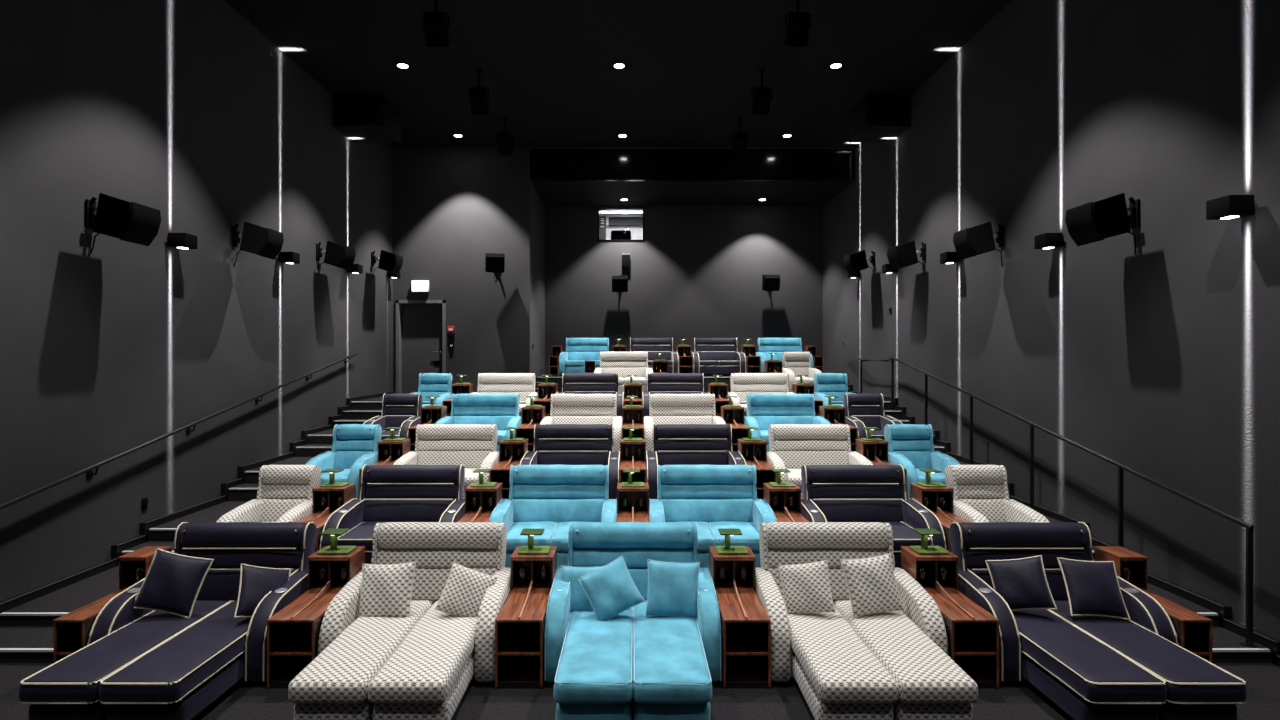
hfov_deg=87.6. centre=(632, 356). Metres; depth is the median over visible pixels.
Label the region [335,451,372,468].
lumbar cushion
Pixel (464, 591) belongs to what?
throw pillow
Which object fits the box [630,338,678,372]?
recliner
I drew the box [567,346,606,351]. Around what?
cushion
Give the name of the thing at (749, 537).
seat cushion
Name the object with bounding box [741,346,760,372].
console
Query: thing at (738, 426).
console
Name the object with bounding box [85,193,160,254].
wall speaker
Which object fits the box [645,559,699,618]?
throw pillow
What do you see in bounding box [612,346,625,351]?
console
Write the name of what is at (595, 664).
seat cushion
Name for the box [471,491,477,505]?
wine glass
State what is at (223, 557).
cushion
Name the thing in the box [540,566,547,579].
wine glass
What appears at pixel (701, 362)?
seat cushion
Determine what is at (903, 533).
seat cushion
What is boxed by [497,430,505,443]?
seat cushion
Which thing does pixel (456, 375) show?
table lamp
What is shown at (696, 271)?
wall
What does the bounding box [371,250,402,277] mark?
wall speaker
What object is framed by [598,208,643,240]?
window
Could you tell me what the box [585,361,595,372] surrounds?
console
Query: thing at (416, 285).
exit sign
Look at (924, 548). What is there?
table lamp
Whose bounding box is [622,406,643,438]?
console
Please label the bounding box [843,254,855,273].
grille
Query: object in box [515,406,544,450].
console
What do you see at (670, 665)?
seat cushion
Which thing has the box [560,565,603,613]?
throw pillow
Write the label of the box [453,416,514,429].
lumbar cushion
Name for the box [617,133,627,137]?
recessed light
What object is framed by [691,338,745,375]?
recliner
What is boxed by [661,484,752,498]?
cushion
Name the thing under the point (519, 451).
wine glass
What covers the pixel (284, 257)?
wall sconce
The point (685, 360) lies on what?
console
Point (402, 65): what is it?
recessed light
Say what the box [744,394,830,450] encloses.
recliner
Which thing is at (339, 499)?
wine glass
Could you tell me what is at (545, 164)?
wall
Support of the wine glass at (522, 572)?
hanging from the console at (520, 622)
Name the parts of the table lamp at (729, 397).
plate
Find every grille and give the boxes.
[120,202,160,245]
[259,228,283,259]
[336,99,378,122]
[339,246,355,269]
[390,254,402,273]
[487,253,503,272]
[613,276,626,291]
[765,275,779,290]
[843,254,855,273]
[870,99,907,122]
[887,246,902,269]
[953,228,975,259]
[1065,202,1103,245]
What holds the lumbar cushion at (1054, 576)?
on the recliner at (1089, 667)
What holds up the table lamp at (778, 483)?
on the console at (783, 512)
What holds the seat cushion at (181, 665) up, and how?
on the recliner at (134, 664)
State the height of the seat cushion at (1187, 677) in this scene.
0.188 m
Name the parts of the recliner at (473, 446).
armrest, panel, armrest, panel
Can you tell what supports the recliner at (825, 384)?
on the floor
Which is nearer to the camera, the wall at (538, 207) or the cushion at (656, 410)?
the cushion at (656, 410)
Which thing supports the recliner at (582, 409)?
on the floor
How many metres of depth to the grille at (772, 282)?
18.55 m
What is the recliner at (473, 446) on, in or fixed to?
on the floor
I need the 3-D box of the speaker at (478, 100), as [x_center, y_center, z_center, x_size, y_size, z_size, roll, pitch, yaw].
[-2.750,-4.716,11.918,0.368,0.808,0.464,0,0,0]
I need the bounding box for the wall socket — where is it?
[141,498,147,510]
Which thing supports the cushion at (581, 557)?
on the recliner at (669, 665)
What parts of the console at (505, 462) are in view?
panel, panel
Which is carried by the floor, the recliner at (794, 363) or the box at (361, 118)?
the recliner at (794, 363)
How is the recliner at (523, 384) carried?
on the floor
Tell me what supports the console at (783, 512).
on the floor
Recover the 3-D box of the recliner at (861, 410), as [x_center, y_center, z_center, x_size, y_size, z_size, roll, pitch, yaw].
[4.130,1.181,11.554,0.816,1.058,1.125,0,0,0]
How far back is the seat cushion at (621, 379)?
15.47 m
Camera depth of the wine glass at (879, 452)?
9.76 m
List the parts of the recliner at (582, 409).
armrest, panel, panel, armrest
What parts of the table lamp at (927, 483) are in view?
stem, plate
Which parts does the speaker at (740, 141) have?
drop rod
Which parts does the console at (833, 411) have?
panel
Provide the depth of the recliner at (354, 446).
9.84 m
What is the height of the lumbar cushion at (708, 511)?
0.317 m
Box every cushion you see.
[19,600,228,703]
[100,601,250,701]
[181,548,300,567]
[196,568,297,600]
[260,499,307,521]
[261,484,308,498]
[288,600,432,702]
[320,468,350,484]
[335,439,373,450]
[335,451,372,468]
[337,521,396,550]
[363,499,454,521]
[364,484,456,498]
[368,600,477,703]
[376,548,497,568]
[381,430,398,439]
[385,406,416,415]
[385,416,412,429]
[411,568,496,602]
[417,451,490,468]
[418,439,491,450]
[420,384,447,391]
[421,392,445,400]
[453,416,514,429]
[454,406,514,415]
[464,469,478,488]
[479,384,531,391]
[479,392,531,400]
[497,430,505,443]
[506,521,557,551]
[513,484,604,498]
[513,499,603,523]
[519,404,525,413]
[537,439,610,450]
[537,451,609,465]
[551,522,578,552]
[553,406,613,415]
[553,416,613,424]
[554,607,632,702]
[564,384,616,391]
[565,360,584,365]
[565,392,615,393]
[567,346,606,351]
[568,352,599,360]
[572,548,693,567]
[587,360,599,366]
[602,361,645,367]
[602,367,645,377]
[619,377,623,384]
[624,377,645,384]
[627,568,647,599]
[632,346,670,351]
[633,600,711,702]
[648,352,670,360]
[649,384,701,391]
[650,392,700,393]
[652,406,712,415]
[652,416,713,425]
[655,439,728,450]
[656,451,728,465]
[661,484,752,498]
[662,499,752,523]
[679,521,714,551]
[696,346,735,351]
[698,352,735,360]
[699,360,719,365]
[709,522,759,551]
[718,360,739,365]
[734,384,786,391]
[734,392,786,400]
[740,404,746,413]
[751,406,812,415]
[751,416,812,429]
[760,346,799,351]
[760,430,768,443]
[763,352,782,359]
[768,548,888,567]
[769,568,849,602]
[774,439,847,450]
[775,451,848,468]
[786,361,808,367]
[786,367,808,377]
[787,469,801,488]
[788,606,897,702]
[795,377,813,383]
[809,484,900,498]
[811,499,902,521]
[818,384,845,391]
[820,392,844,400]
[833,600,977,703]
[849,406,880,415]
[853,416,880,429]
[863,521,929,550]
[871,430,884,439]
[892,439,930,450]
[893,451,930,468]
[915,468,945,484]
[957,484,1004,498]
[958,499,1005,521]
[965,548,1086,567]
[968,568,1067,599]
[1012,609,1166,702]
[1050,600,1246,701]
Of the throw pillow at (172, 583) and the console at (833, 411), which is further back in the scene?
the console at (833, 411)
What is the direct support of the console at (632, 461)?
on the floor
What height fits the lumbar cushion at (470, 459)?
0.321 m
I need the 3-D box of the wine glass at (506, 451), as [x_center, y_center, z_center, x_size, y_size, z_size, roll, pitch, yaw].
[-1.855,1.351,9.780,0.074,0.199,0.074,0,0,0]
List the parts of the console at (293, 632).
panel, panel, box rail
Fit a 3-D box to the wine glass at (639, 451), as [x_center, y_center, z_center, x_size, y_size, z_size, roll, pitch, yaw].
[0.095,1.351,9.780,0.074,0.199,0.074,0,0,0]
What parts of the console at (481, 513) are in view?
panel, panel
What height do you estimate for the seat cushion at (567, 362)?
0.187 m
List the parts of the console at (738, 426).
panel, panel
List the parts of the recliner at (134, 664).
armrest, panel, armrest, panel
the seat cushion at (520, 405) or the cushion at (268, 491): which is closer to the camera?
the cushion at (268, 491)
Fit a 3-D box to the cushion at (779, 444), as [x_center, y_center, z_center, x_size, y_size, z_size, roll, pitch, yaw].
[2.639,1.331,9.984,1.152,0.215,0.226,0,0,0]
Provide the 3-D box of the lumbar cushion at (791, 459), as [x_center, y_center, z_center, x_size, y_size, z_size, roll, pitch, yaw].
[2.641,1.550,9.911,1.153,0.321,0.252,0,0,0]
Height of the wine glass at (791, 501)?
0.199 m
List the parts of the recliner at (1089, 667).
panel, armrest, panel, armrest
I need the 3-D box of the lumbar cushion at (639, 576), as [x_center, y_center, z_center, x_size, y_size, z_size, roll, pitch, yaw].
[0.000,2.058,6.030,1.150,0.317,0.252,0,0,0]
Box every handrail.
[0,353,357,509]
[841,342,1259,647]
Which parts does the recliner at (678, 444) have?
armrest, panel, panel, armrest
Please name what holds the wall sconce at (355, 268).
attached to the wall at (185, 110)
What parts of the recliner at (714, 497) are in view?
armrest, panel, footrest panel, panel, armrest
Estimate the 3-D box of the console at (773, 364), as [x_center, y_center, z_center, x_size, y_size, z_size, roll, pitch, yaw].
[3.420,0.505,15.945,0.371,0.830,1.010,0,0,0]
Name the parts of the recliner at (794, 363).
panel, armrest, armrest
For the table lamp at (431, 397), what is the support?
on the console at (432, 411)
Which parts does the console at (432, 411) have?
panel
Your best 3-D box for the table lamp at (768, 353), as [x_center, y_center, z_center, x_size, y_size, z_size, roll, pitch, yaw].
[3.420,-0.004,16.260,0.270,0.186,0.210,0,0,0]
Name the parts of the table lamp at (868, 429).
stem, plate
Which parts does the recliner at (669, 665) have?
armrest, panel, panel, armrest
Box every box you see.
[332,95,400,141]
[849,95,910,141]
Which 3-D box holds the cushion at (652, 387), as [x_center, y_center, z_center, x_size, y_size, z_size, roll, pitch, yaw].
[0.880,0.661,13.944,1.150,0.212,0.232,0,0,0]
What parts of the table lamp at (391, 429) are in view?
stem, plate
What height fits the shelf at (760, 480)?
0.018 m
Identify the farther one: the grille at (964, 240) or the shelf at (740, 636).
the grille at (964, 240)
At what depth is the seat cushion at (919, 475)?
9.11 m
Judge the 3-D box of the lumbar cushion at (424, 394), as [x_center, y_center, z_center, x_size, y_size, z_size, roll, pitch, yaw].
[-4.130,0.879,13.869,0.624,0.315,0.252,0,0,0]
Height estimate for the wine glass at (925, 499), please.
0.199 m
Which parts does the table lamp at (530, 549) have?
stem, plate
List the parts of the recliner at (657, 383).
armrest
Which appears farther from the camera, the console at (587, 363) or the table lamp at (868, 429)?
the console at (587, 363)
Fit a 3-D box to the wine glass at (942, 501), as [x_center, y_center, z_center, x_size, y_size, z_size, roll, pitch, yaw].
[3.620,1.641,7.810,0.074,0.199,0.074,0,0,0]
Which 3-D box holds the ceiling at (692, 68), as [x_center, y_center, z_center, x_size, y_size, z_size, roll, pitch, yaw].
[-0.220,-5.220,8.200,11.900,0.200,22.400,0,0,0]
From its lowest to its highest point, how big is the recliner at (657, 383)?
1.058 m
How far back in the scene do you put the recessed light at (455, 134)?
15.37 m
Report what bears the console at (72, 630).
on the floor
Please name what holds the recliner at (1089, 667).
on the floor
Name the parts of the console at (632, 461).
panel, panel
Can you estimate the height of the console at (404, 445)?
0.830 m
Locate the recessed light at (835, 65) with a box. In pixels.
[828,62,842,68]
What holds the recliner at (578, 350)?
on the floor
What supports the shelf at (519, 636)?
attached to the console at (520, 622)
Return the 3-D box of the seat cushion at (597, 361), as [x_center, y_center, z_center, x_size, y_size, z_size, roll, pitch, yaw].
[-0.995,0.175,17.883,0.526,0.188,0.788,0,0,0]
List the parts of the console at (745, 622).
panel, box rail, panel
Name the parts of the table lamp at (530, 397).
plate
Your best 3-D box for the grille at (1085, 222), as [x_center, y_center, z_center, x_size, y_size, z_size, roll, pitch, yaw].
[4.869,-1.429,7.200,0.141,0.401,0.414,0,0,0]
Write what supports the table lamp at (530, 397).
on the console at (527, 426)
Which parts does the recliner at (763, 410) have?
panel, armrest, panel, armrest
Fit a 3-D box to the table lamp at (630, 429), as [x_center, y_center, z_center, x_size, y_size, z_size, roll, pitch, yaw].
[0.000,1.135,9.850,0.270,0.186,0.210,0,0,0]
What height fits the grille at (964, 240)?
0.401 m
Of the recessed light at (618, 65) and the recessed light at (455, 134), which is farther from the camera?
the recessed light at (455, 134)
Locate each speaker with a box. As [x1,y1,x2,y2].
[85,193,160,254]
[231,222,283,265]
[316,241,355,274]
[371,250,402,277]
[423,0,449,46]
[469,69,489,114]
[485,253,504,278]
[496,117,512,155]
[612,275,627,296]
[732,117,748,155]
[752,69,771,114]
[762,274,779,295]
[784,0,810,46]
[843,250,874,274]
[887,241,925,274]
[953,221,1003,265]
[1065,193,1139,253]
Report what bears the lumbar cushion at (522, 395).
on the recliner at (523, 384)
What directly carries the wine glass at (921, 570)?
hanging from the console at (972, 632)
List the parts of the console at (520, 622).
panel, box rail, panel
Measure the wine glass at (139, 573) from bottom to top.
0.199 m
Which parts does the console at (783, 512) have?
panel, panel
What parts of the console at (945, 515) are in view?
panel, panel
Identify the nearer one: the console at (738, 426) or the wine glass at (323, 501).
the wine glass at (323, 501)
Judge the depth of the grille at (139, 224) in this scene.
7.13 m
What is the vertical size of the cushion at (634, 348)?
0.212 m
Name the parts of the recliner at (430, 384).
panel, armrest, panel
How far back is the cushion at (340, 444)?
9.89 m
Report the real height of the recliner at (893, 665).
1.056 m
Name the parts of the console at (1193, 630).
box rail, panel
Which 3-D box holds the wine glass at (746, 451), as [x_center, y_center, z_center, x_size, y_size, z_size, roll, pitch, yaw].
[1.665,1.351,9.780,0.074,0.199,0.074,0,0,0]
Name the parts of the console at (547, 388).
panel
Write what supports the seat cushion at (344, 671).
on the recliner at (420, 666)
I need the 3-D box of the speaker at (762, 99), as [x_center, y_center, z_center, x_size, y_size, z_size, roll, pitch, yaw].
[2.300,-4.716,11.918,0.368,0.808,0.464,0,0,0]
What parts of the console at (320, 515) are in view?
panel, panel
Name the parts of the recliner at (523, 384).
panel, armrest, panel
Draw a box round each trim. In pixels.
[0,377,1269,651]
[0,391,394,604]
[530,147,854,148]
[823,372,1279,657]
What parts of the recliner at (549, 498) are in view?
armrest, panel, footrest panel, panel, armrest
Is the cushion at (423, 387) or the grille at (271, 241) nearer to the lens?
the grille at (271, 241)
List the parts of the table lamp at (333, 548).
stem, plate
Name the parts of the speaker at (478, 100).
drop rod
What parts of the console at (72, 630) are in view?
panel, box rail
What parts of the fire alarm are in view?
casing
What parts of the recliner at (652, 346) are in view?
footrest panel, armrest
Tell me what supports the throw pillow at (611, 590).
on the recliner at (669, 665)
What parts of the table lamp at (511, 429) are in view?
plate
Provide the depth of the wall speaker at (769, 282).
18.56 m
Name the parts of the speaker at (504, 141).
drop rod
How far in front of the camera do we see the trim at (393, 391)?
7.92 m
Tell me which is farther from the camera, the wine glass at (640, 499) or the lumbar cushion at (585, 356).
the lumbar cushion at (585, 356)
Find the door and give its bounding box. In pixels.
[396,300,445,393]
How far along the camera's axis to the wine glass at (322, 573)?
5.87 m
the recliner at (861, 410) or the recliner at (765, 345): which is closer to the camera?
the recliner at (861, 410)
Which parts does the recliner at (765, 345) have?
panel, armrest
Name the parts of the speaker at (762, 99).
drop rod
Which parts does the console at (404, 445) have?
panel, panel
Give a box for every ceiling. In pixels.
[224,0,1010,146]
[531,181,852,205]
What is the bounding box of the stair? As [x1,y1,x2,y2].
[0,382,1270,662]
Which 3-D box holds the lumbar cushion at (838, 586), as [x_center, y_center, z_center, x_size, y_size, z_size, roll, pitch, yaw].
[1.766,2.060,6.031,1.153,0.321,0.252,0,0,0]
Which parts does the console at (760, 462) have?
panel, panel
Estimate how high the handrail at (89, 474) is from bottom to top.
2.235 m
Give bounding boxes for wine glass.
[135,561,143,579]
[318,566,327,579]
[320,491,326,505]
[337,496,342,505]
[340,561,347,579]
[383,448,388,455]
[396,448,401,455]
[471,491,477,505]
[488,491,493,505]
[504,444,508,455]
[517,444,521,455]
[518,561,526,579]
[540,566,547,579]
[622,496,627,505]
[624,444,628,455]
[637,444,641,455]
[638,496,643,505]
[718,566,725,579]
[739,561,747,579]
[744,444,748,455]
[757,444,761,455]
[772,491,777,505]
[788,491,794,505]
[864,448,869,455]
[877,448,882,455]
[918,561,925,579]
[923,496,928,505]
[938,566,947,579]
[939,491,945,505]
[1122,561,1130,579]
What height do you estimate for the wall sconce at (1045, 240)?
0.180 m
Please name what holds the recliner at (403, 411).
on the floor
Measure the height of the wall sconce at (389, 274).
0.180 m
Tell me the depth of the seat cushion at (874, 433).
11.04 m
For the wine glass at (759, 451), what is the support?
hanging from the console at (760, 462)
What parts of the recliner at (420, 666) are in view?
armrest, panel, armrest, panel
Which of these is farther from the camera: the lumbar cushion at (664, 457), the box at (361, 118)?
the box at (361, 118)
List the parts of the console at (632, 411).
panel, panel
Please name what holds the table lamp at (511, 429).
on the console at (505, 462)
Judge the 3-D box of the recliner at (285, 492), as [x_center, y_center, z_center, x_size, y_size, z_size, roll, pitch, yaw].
[-4.130,1.822,7.623,0.816,1.055,1.126,0,0,0]
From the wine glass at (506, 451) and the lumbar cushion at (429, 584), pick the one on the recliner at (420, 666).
the lumbar cushion at (429, 584)
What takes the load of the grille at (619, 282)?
attached to the wall speaker at (619, 283)
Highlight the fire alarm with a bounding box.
[448,326,454,337]
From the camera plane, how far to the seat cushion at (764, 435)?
11.02 m
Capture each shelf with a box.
[59,640,81,651]
[271,622,311,651]
[497,476,509,487]
[498,619,539,651]
[524,437,533,443]
[621,476,644,482]
[726,619,767,651]
[732,437,741,443]
[756,476,768,487]
[954,622,994,651]
[1184,640,1206,651]
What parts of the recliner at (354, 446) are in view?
armrest, panel, armrest, panel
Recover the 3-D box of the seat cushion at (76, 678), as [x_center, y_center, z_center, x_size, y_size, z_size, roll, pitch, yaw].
[-3.809,2.225,5.165,0.533,0.190,1.547,0,0,0]
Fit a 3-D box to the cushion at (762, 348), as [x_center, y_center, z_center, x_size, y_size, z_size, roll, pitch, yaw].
[4.051,-0.209,18.444,1.152,0.214,0.230,0,0,0]
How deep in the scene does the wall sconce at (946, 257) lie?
10.98 m
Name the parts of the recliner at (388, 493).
armrest, panel, footrest panel, armrest, panel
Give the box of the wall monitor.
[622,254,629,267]
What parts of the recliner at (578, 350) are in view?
armrest, footrest panel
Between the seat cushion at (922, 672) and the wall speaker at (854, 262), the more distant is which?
the wall speaker at (854, 262)
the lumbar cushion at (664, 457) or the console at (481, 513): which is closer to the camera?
the console at (481, 513)
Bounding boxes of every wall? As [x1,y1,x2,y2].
[0,0,392,600]
[393,147,531,391]
[530,149,854,180]
[532,184,544,376]
[545,206,822,374]
[823,0,1279,639]
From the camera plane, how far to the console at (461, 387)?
13.65 m
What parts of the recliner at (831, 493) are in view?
panel, armrest, footrest panel, panel, armrest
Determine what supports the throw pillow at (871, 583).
on the recliner at (893, 665)
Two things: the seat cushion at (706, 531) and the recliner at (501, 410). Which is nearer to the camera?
the seat cushion at (706, 531)
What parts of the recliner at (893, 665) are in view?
panel, armrest, panel, armrest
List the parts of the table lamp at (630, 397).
plate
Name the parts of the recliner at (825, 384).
panel, armrest, panel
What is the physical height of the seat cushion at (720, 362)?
0.185 m
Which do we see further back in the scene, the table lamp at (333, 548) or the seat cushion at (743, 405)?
the seat cushion at (743, 405)
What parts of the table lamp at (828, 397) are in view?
plate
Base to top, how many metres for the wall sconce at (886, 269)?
0.180 m
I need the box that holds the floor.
[0,376,1279,719]
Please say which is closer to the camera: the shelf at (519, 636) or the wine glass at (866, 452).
the shelf at (519, 636)
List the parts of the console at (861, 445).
panel, panel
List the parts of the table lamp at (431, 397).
plate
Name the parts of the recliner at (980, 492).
panel, armrest, panel, armrest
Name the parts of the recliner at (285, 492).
armrest, panel, armrest, panel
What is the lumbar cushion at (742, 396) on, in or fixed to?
on the recliner at (742, 384)
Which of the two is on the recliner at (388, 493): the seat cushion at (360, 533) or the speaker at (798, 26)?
the seat cushion at (360, 533)
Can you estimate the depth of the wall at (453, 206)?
16.30 m
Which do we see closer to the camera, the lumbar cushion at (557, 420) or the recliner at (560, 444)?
the recliner at (560, 444)
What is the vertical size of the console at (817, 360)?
0.830 m
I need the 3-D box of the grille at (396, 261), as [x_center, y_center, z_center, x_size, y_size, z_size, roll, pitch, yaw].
[-5.309,-2.088,15.000,0.141,0.401,0.414,0,0,0]
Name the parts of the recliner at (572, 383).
armrest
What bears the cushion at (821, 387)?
on the recliner at (825, 384)
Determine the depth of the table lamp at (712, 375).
13.72 m
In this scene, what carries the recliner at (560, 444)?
on the floor
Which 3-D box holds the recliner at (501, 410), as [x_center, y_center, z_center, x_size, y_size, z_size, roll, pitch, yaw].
[-2.640,1.182,11.552,1.386,1.055,1.127,0,0,0]
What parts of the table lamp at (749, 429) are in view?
plate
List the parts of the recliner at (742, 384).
panel, armrest, panel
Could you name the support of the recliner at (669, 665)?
on the floor
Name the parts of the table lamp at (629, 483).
stem, plate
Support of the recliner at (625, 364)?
on the floor
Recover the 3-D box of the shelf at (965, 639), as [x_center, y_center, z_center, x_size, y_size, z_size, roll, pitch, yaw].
[2.647,2.299,5.659,0.329,0.018,0.973,0,0,0]
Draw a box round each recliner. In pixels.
[19,522,316,719]
[216,465,320,522]
[288,522,510,719]
[305,424,381,498]
[320,465,464,563]
[363,394,422,439]
[393,424,498,498]
[410,373,452,406]
[435,394,521,450]
[471,373,537,415]
[489,465,616,567]
[520,424,619,498]
[540,394,621,450]
[544,522,721,719]
[556,373,623,415]
[559,338,608,375]
[594,351,652,391]
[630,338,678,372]
[642,373,709,415]
[644,394,725,450]
[646,424,745,498]
[649,465,776,567]
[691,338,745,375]
[728,373,794,415]
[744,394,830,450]
[755,522,977,719]
[756,338,812,372]
[767,424,872,498]
[782,352,821,391]
[801,465,945,567]
[813,373,855,406]
[843,394,902,439]
[884,424,960,498]
[945,465,1048,522]
[949,522,1246,719]
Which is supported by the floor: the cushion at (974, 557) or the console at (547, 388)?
the console at (547, 388)
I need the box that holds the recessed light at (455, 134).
[452,133,463,137]
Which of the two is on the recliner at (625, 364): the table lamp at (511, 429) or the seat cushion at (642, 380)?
the seat cushion at (642, 380)
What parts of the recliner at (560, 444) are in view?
armrest, panel, panel, armrest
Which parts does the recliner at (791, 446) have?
panel, armrest, panel, armrest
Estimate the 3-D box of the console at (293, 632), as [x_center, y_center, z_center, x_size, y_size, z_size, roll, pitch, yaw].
[-2.647,2.155,5.655,0.371,0.830,1.010,0,0,0]
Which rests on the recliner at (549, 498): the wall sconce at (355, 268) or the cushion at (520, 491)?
the cushion at (520, 491)
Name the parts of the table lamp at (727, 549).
stem, plate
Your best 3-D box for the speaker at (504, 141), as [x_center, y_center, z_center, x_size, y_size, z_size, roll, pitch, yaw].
[-2.750,-4.716,14.318,0.368,0.808,0.464,0,0,0]
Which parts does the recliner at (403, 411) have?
armrest, panel, armrest, panel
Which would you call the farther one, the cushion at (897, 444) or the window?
the window
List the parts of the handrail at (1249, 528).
post, post, post, post, post, rail, post, post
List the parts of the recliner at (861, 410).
panel, armrest, panel, armrest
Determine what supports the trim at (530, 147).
attached to the wall at (453, 206)
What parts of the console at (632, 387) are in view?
panel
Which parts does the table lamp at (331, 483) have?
stem, plate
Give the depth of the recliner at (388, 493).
7.87 m
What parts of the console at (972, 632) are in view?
box rail, panel, panel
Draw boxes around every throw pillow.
[133,548,213,617]
[234,563,290,617]
[356,561,416,618]
[434,562,497,616]
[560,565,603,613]
[577,556,644,620]
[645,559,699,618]
[778,560,835,613]
[839,553,904,617]
[985,555,1056,610]
[1057,557,1130,619]
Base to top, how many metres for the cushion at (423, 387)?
0.214 m
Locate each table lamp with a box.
[317,529,356,553]
[319,469,348,486]
[383,427,405,440]
[425,396,442,406]
[455,375,469,383]
[471,469,496,486]
[503,427,523,440]
[518,529,550,553]
[525,396,541,406]
[541,375,554,383]
[621,469,644,486]
[624,427,641,440]
[625,396,640,406]
[626,375,639,383]
[655,353,665,360]
[711,375,724,383]
[715,529,747,553]
[724,396,740,406]
[742,427,762,440]
[767,353,779,360]
[769,469,794,486]
[796,375,810,383]
[823,396,840,406]
[860,427,882,440]
[909,529,948,553]
[917,469,946,486]
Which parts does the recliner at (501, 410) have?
armrest, panel, armrest, panel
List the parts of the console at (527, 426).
panel, panel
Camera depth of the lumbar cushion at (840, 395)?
13.79 m
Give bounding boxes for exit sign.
[411,280,428,291]
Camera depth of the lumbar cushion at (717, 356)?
18.27 m
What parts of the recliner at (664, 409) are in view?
armrest, panel, panel, armrest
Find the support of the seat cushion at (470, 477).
on the recliner at (473, 446)
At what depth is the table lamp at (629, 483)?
7.83 m
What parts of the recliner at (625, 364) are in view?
armrest, panel, footrest panel, panel, armrest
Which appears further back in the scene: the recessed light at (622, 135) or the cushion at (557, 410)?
the recessed light at (622, 135)
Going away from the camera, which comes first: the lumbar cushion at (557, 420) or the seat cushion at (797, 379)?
the lumbar cushion at (557, 420)
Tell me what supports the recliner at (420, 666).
on the floor
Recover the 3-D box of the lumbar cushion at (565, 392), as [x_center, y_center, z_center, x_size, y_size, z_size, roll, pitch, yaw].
[-0.880,0.880,13.871,1.153,0.317,0.254,0,0,0]
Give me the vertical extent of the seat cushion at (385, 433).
0.189 m
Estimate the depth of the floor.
5.08 m
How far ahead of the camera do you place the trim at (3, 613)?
6.10 m
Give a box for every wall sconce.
[167,233,196,248]
[278,252,299,263]
[346,264,362,273]
[387,271,399,277]
[847,271,860,277]
[882,264,897,273]
[940,252,960,263]
[1034,233,1063,248]
[1206,195,1253,219]
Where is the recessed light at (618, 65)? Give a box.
[612,62,626,68]
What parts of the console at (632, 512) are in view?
panel, panel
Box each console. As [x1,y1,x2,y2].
[53,546,171,662]
[267,546,364,688]
[294,483,355,552]
[359,439,410,498]
[408,406,446,450]
[443,384,473,415]
[457,483,501,522]
[490,439,527,499]
[495,546,556,688]
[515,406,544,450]
[533,384,557,414]
[549,346,561,376]
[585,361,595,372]
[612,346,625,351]
[616,483,649,521]
[620,439,645,482]
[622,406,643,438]
[624,384,641,405]
[652,361,667,372]
[677,346,692,372]
[708,384,732,414]
[709,546,770,688]
[721,406,747,450]
[738,439,775,499]
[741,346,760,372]
[764,361,788,387]
[764,483,808,522]
[792,384,822,415]
[805,346,822,372]
[819,406,857,450]
[855,439,906,498]
[901,546,998,688]
[910,483,971,552]
[1094,546,1212,662]
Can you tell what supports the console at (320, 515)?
on the floor
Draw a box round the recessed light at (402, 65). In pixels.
[395,62,409,68]
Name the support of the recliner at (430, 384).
on the floor
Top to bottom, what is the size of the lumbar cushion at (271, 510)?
0.320 m
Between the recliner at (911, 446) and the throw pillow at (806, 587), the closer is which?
the throw pillow at (806, 587)
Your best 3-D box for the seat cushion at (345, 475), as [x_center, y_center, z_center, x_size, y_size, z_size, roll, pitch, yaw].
[-4.130,1.715,9.424,0.491,0.187,0.788,0,0,0]
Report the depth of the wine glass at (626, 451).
9.76 m
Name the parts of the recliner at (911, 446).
panel, armrest, panel, armrest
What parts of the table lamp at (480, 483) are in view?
stem, plate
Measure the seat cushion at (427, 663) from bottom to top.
0.190 m
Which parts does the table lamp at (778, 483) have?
stem, plate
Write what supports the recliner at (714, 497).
on the floor
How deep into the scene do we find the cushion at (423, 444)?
9.89 m
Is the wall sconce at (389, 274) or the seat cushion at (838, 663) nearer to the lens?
the seat cushion at (838, 663)
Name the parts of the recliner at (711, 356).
armrest, footrest panel, armrest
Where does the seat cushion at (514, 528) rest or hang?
on the recliner at (549, 498)
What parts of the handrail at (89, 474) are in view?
bracket plate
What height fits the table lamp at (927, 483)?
0.186 m
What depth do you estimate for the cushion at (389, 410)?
11.84 m
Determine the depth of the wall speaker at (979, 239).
9.58 m
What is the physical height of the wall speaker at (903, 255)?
0.623 m
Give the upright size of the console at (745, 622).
0.830 m
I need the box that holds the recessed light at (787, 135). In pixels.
[782,133,792,137]
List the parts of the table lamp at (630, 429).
plate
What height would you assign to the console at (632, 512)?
0.830 m
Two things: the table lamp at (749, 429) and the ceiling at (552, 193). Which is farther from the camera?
the ceiling at (552, 193)
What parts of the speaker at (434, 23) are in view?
drop rod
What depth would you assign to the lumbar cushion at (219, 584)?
5.93 m
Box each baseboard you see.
[0,391,395,612]
[825,372,1279,666]
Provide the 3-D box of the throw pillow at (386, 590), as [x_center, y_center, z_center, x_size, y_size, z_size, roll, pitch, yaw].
[-2.074,1.973,5.602,0.499,0.466,0.242,0,0,3]
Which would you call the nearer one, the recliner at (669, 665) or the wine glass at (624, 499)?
the recliner at (669, 665)
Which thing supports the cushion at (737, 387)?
on the recliner at (742, 384)
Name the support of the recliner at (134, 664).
on the floor
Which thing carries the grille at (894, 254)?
attached to the wall speaker at (903, 255)
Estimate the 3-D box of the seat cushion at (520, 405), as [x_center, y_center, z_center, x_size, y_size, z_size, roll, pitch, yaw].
[-2.373,1.046,13.386,0.531,0.186,0.788,0,0,0]
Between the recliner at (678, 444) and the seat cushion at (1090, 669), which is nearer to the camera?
the seat cushion at (1090, 669)
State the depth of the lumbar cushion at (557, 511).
7.84 m
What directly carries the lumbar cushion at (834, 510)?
on the recliner at (831, 493)
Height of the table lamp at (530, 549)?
0.186 m
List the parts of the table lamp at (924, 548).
stem, plate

